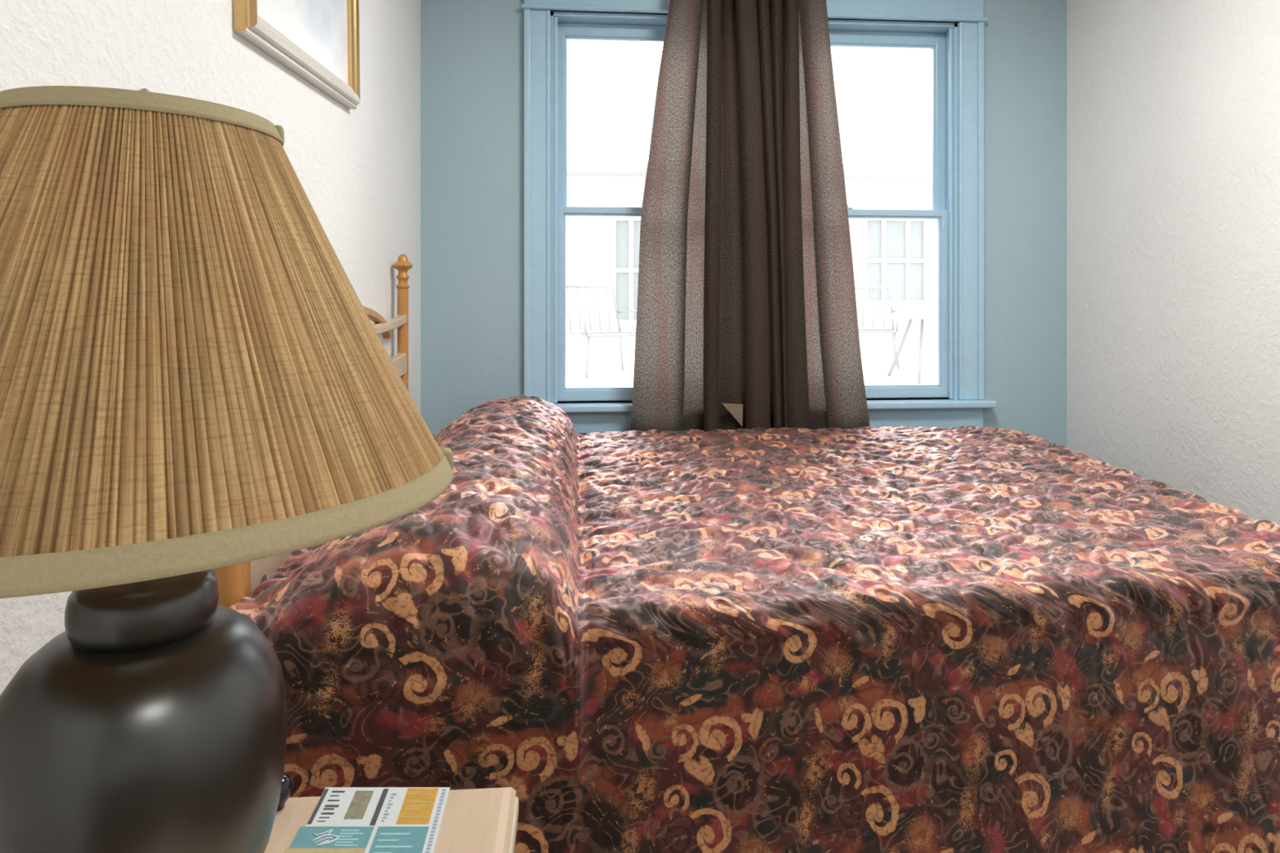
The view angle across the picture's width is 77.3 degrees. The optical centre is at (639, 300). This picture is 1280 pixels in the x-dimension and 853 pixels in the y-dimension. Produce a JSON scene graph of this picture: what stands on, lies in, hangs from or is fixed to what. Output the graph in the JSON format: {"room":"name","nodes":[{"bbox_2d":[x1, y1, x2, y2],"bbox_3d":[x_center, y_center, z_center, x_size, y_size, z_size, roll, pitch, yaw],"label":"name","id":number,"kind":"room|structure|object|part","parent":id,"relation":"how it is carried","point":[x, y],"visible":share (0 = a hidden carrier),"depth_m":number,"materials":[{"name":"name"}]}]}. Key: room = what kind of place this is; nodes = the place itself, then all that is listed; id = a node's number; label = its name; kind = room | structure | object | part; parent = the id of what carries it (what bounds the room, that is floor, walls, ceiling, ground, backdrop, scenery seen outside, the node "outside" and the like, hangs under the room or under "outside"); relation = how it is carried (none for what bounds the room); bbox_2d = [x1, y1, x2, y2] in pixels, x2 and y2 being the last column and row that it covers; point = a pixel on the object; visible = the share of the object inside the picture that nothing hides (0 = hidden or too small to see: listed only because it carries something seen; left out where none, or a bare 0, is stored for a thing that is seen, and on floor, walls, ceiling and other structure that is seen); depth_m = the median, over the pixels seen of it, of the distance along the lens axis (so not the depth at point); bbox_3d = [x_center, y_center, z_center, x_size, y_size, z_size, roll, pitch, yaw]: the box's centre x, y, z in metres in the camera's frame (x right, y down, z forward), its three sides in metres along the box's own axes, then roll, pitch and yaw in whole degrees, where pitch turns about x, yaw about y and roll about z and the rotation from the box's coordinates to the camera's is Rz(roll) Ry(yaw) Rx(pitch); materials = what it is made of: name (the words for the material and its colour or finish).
{"room":"hotel room","nodes":[
{"label":"hotel room","id":0,"kind":"room"},
{"bbox_2d":[0,0,420,694],"bbox_3d":[-0.611,-0.200,-0.049,0.100,2.500,6.200,0,0,-5],"label":"wall","id":1,"kind":"structure","parent":0,"point":[358,170],"depth_m":1.55,"materials":[{"name":"white paint"}]},
{"bbox_2d":[232,0,359,109],"bbox_3d":[-0.679,-0.740,1.640,0.031,0.591,0.702,0,0,-5],"label":"picture frame","id":2,"kind":"object","parent":1,"relation":"attached to","point":[317,40],"visible":1,"depth_m":1.67,"materials":[{"name":"gold wood"}]},
{"bbox_2d":[257,0,348,84],"bbox_3d":[-0.687,-0.740,1.640,0.006,0.478,0.594,0,3,-5],"label":"picture","id":3,"kind":"object","parent":2,"relation":"attached to","point":[318,28],"depth_m":1.70},
{"bbox_2d":[420,0,1066,446],"bbox_3d":[0.424,-0.200,3.074,2.460,2.500,0.140,0,0,-5],"label":"wall","id":4,"kind":"structure","parent":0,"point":[472,51],"depth_m":2.93,"materials":[{"name":"blue paint"}]},
{"bbox_2d":[520,0,996,433],"bbox_3d":[0.444,-0.364,3.054,1.799,1.705,0.222,0,0,-5],"label":"window","id":5,"kind":"structure","parent":4,"relation":"attached to","point":[953,30],"depth_m":3.03,"materials":[{"name":"blue paint"}]},
{"bbox_3d":[-0.376,-0.343,2.924,0.095,1.442,0.030,0,0,-5],"label":"casing","id":6,"kind":"part","parent":5,"relation":"part of","materials":[{"name":"blue paint"}]},
{"bbox_3d":[0.436,-0.685,3.087,1.525,0.726,0.034,0,0,-5],"label":"sash","id":7,"kind":"part","parent":5,"relation":"part of","materials":[{"name":"glass"}]},
{"bbox_3d":[0.439,0.012,3.045,1.525,0.724,0.036,0,0,-5],"label":"sash","id":8,"kind":"part","parent":5,"relation":"part of","materials":[{"name":"blue paint"}]},
{"bbox_3d":[0.444,-1.139,2.982,1.779,0.155,0.045,0,0,-5],"label":"head casing","id":9,"kind":"part","parent":5,"relation":"part of","materials":[{"name":"blue paint"}]},
{"bbox_3d":[0.448,0.392,3.004,1.799,0.028,0.122,0,0,-5],"label":"sill","id":10,"kind":"part","parent":5,"relation":"part of","materials":[{"name":"blue paint"}]},
{"bbox_3d":[1.263,-0.343,3.055,0.095,1.442,0.030,0,0,-5],"label":"casing","id":11,"kind":"part","parent":5,"relation":"part of","materials":[{"name":"blue paint"}]},
{"bbox_3d":[0.387,-1.320,2.939,1.700,0.032,0.121,0,0,-5],"label":"curtain rod","id":12,"kind":"object","parent":4,"relation":"attached to","visible":0},
{"bbox_2d":[631,0,869,431],"bbox_3d":[0.401,-0.376,2.874,0.881,1.852,0.118,0,0,-5],"label":"curtain","id":13,"kind":"object","parent":12,"relation":"hanging from","point":[747,311],"visible":0.95,"depth_m":2.85,"materials":[{"name":"fabric"}]},
{"bbox_2d":[1066,0,1279,525],"bbox_3d":[1.941,-0.200,0.155,0.100,2.500,6.200,0,0,-5],"label":"wall","id":14,"kind":"structure","parent":0,"point":[1173,106],"depth_m":2.54,"materials":[{"name":"white paint"}]},
{"bbox_3d":[0.665,1.100,0.053,2.660,0.100,6.200,0,0,-5],"label":"floor","id":15,"kind":"structure","parent":0,"visible":0},
{"bbox_2d":[211,253,413,607],"bbox_3d":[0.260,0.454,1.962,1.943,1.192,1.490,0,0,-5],"label":"headboard","id":16,"kind":"object","parent":15,"relation":"on","point":[236,582],"visible":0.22,"depth_m":2.02,"materials":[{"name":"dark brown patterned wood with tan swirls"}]},
{"bbox_3d":[-0.626,0.504,1.216,0.045,1.091,0.045,0,0,-5],"label":"post","id":17,"kind":"part","parent":16,"relation":"part of","materials":[{"name":"brown wood"}]},
{"bbox_3d":[-0.676,0.510,1.829,0.018,0.480,1.210,0,0,-5],"label":"panel","id":18,"kind":"part","parent":16,"relation":"part of","materials":[{"name":"brown wood"}]},
{"bbox_3d":[-0.674,0.066,1.829,0.026,0.049,1.230,0,0,-5],"label":"rail","id":19,"kind":"part","parent":16,"relation":"part of","materials":[{"name":"brown wood"}]},
{"bbox_3d":[-0.674,0.196,1.829,0.026,0.077,1.230,0,0,-5],"label":"rail","id":20,"kind":"part","parent":16,"relation":"part of","materials":[{"name":"brown wood"}]},
{"bbox_3d":[-0.724,0.504,2.442,0.045,1.091,0.045,0,0,-5],"label":"post","id":21,"kind":"part","parent":16,"relation":"part of","materials":[{"name":"brown wood"}]},
{"bbox_2d":[229,395,1279,852],"bbox_3d":[0.383,0.627,1.959,2.082,0.659,1.736,0,0,-5],"label":"bedspread","id":22,"kind":"object","parent":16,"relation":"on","point":[902,639],"visible":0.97,"depth_m":1.23,"materials":[{"name":"fabric"}]},
{"bbox_2d":[264,773,519,852],"bbox_3d":[-0.352,0.759,0.563,0.494,0.582,0.491,0,0,-5],"label":"nightstand","id":23,"kind":"object","parent":15,"relation":"on","point":[477,820],"depth_m":0.77,"materials":[{"name":"brown wood"}]},
{"bbox_2d":[0,85,453,852],"bbox_3d":[-0.365,0.172,0.590,0.442,0.657,0.442,0,0,0],"label":"table lamp","id":24,"kind":"object","parent":23,"relation":"on","point":[195,380],"visible":1,"depth_m":0.49,"materials":[{"name":"beige fabric"}]},
{"bbox_2d":[0,604,287,852],"bbox_3d":[-0.365,0.368,0.590,0.192,0.263,0.192,0,0,-5],"label":"lamp base","id":25,"kind":"object","parent":24,"relation":"attached to","point":[171,737],"depth_m":0.53,"materials":[{"name":"black ceramic"}]},
{"bbox_3d":[-0.365,0.003,0.590,0.442,0.272,0.442,0,0,-5],"label":"lamp shade","id":26,"kind":"part","parent":24,"relation":"part of","materials":[{"name":"fabric"}]},
{"bbox_3d":[-0.357,0.484,0.789,0.027,0.031,0.027,0,0,-5],"label":"glossy knob","id":27,"kind":"part","parent":23,"relation":"part of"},
{"bbox_2d":[284,787,449,852],"bbox_3d":[-0.256,0.499,0.738,0.135,0.002,0.174,0,0,-5],"label":"book","id":28,"kind":"object","parent":23,"relation":"on","point":[343,820],"visible":1,"depth_m":0.77,"materials":[{"name":"paper"}]},
{"bbox_3d":[-0.283,0.499,0.692,0.073,0.001,0.078,0,0,-5],"label":"sand panel","id":29,"kind":"part","parent":28,"relation":"part of","materials":[{"name":"beige paper"}]},
{"bbox_3d":[-0.286,0.499,0.744,0.073,0.001,0.030,0,0,0],"label":"teal panel","id":30,"kind":"part","parent":28,"relation":"part of","materials":[{"name":"teal paper"}]},
{"bbox_2d":[343,791,373,818],"bbox_3d":[-0.278,0.499,0.792,0.018,0.001,0.046,0,0,-5],"label":"photo","id":31,"kind":"object","parent":28,"relation":"on","point":[357,804],"depth_m":0.79,"materials":[{"name":"beige paper"}]},
{"bbox_3d":[-0.220,0.499,0.707,0.048,0.001,0.106,0,0,-5],"label":"teal panel","id":32,"kind":"part","parent":28,"relation":"part of","materials":[{"name":"teal paper"}]},
{"bbox_3d":[-0.219,0.499,0.790,0.031,0.001,0.059,0,0,-5],"label":"yellow panel","id":33,"kind":"part","parent":28,"relation":"part of","materials":[{"name":"yellow paper"}]},
{"label":"outside","id":34,"kind":"structure","parent":0,"visible":0},
{"bbox_2d":[565,354,937,387],"bbox_3d":[-0.328,0.650,16.657,30.000,0.200,26.740,0,0,-5],"label":"ground","id":35,"kind":"structure","parent":34,"point":[603,371],"depth_m":6.26,"materials":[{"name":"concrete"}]},
{"bbox_2d":[565,285,636,378],"bbox_3d":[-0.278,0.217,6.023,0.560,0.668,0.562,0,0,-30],"label":"patio chair","id":36,"kind":"object","parent":35,"relation":"on","point":[598,334],"visible":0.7,"depth_m":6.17,"materials":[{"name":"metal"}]},
{"bbox_3d":[-0.500,0.161,5.882,0.034,0.180,0.491,0,0,-28],"label":"armrest","id":37,"kind":"part","parent":36,"relation":"part of","materials":[{"name":"metal"}]},
{"bbox_3d":[-0.372,0.400,5.671,0.018,0.302,0.057,0,0,24],"label":"leg","id":38,"kind":"part","parent":36,"relation":"part of","materials":[{"name":"metal"}]},
{"bbox_3d":[-0.392,0.068,6.224,0.517,0.369,0.100,0,0,-30],"label":"backrest","id":39,"kind":"part","parent":36,"relation":"part of","materials":[{"name":"metal"}]},
{"bbox_3d":[-0.259,0.250,5.989,0.514,0.017,0.475,0,0,-30],"label":"seat","id":40,"kind":"part","parent":36,"relation":"part of","materials":[{"name":"metal"}]},
{"bbox_3d":[-0.146,0.400,6.306,0.018,0.302,0.056,0,0,27],"label":"leg","id":41,"kind":"part","parent":36,"relation":"part of","materials":[{"name":"metal"}]},
{"bbox_3d":[-0.043,0.161,6.141,0.034,0.180,0.491,0,0,-31],"label":"armrest","id":42,"kind":"part","parent":36,"relation":"part of","materials":[{"name":"metal"}]},
{"bbox_2d":[565,87,937,355],"bbox_3d":[2.241,-1.250,9.609,19.000,3.600,4.200,0,0,-5],"label":"house","id":43,"kind":"structure","parent":35,"relation":"on","point":[900,255],"depth_m":8.01,"materials":[{"name":"beige"}]},
{"bbox_3d":[0.008,-0.304,8.018,0.502,0.994,0.014,0,0,-5],"label":"pane","id":44,"kind":"part","parent":43,"relation":"part of","materials":[{"name":"grey glass"}]},
{"bbox_3d":[2.617,-0.410,8.227,0.610,0.821,0.014,0,0,-5],"label":"pane","id":45,"kind":"part","parent":43,"relation":"part of","materials":[{"name":"grey glass"}]},
{"bbox_2d":[854,287,899,369],"bbox_3d":[1.869,0.217,6.697,0.560,0.668,0.562,0,0,15],"label":"patio chair","id":46,"kind":"object","parent":35,"relation":"on","point":[893,331],"visible":0.59,"depth_m":6.82,"materials":[{"name":"metal"}]},
{"bbox_3d":[1.930,0.068,6.920,0.517,0.369,0.100,0,0,15],"label":"backrest","id":47,"kind":"part","parent":46,"relation":"part of","materials":[{"name":"metal"}]},
{"bbox_3d":[1.858,0.250,6.660,0.514,0.017,0.475,0,0,15],"label":"seat","id":48,"kind":"part","parent":46,"relation":"part of","materials":[{"name":"metal"}]},
{"bbox_3d":[2.163,0.400,6.804,0.056,0.302,0.018,0,0,-18],"label":"leg","id":49,"kind":"part","parent":46,"relation":"part of","materials":[{"name":"metal"}]},
{"bbox_3d":[2.118,0.161,6.614,0.034,0.180,0.491,0,0,14],"label":"armrest","id":50,"kind":"part","parent":46,"relation":"part of","materials":[{"name":"metal"}]},
{"bbox_3d":[2.045,0.400,6.379,0.018,0.302,0.057,0,0,-38],"label":"leg","id":51,"kind":"part","parent":46,"relation":"part of","materials":[{"name":"metal"}]},
{"bbox_2d":[868,314,937,383],"bbox_3d":[1.979,0.327,5.575,0.740,0.454,0.740,0,0,-5],"label":"patio table","id":52,"kind":"object","parent":35,"relation":"on","point":[910,317],"visible":0.62,"depth_m":5.43,"materials":[{"name":"metal"}]},
{"bbox_3d":[1.866,0.335,5.740,0.022,0.438,0.217,0,0,-35],"label":"leg","id":53,"kind":"part","parent":52,"relation":"part of","materials":[{"name":"metal"}]},
{"bbox_3d":[1.893,0.335,5.395,0.022,0.438,0.217,0,0,25],"label":"leg","id":54,"kind":"part","parent":52,"relation":"part of","materials":[{"name":"metal"}]}
]}

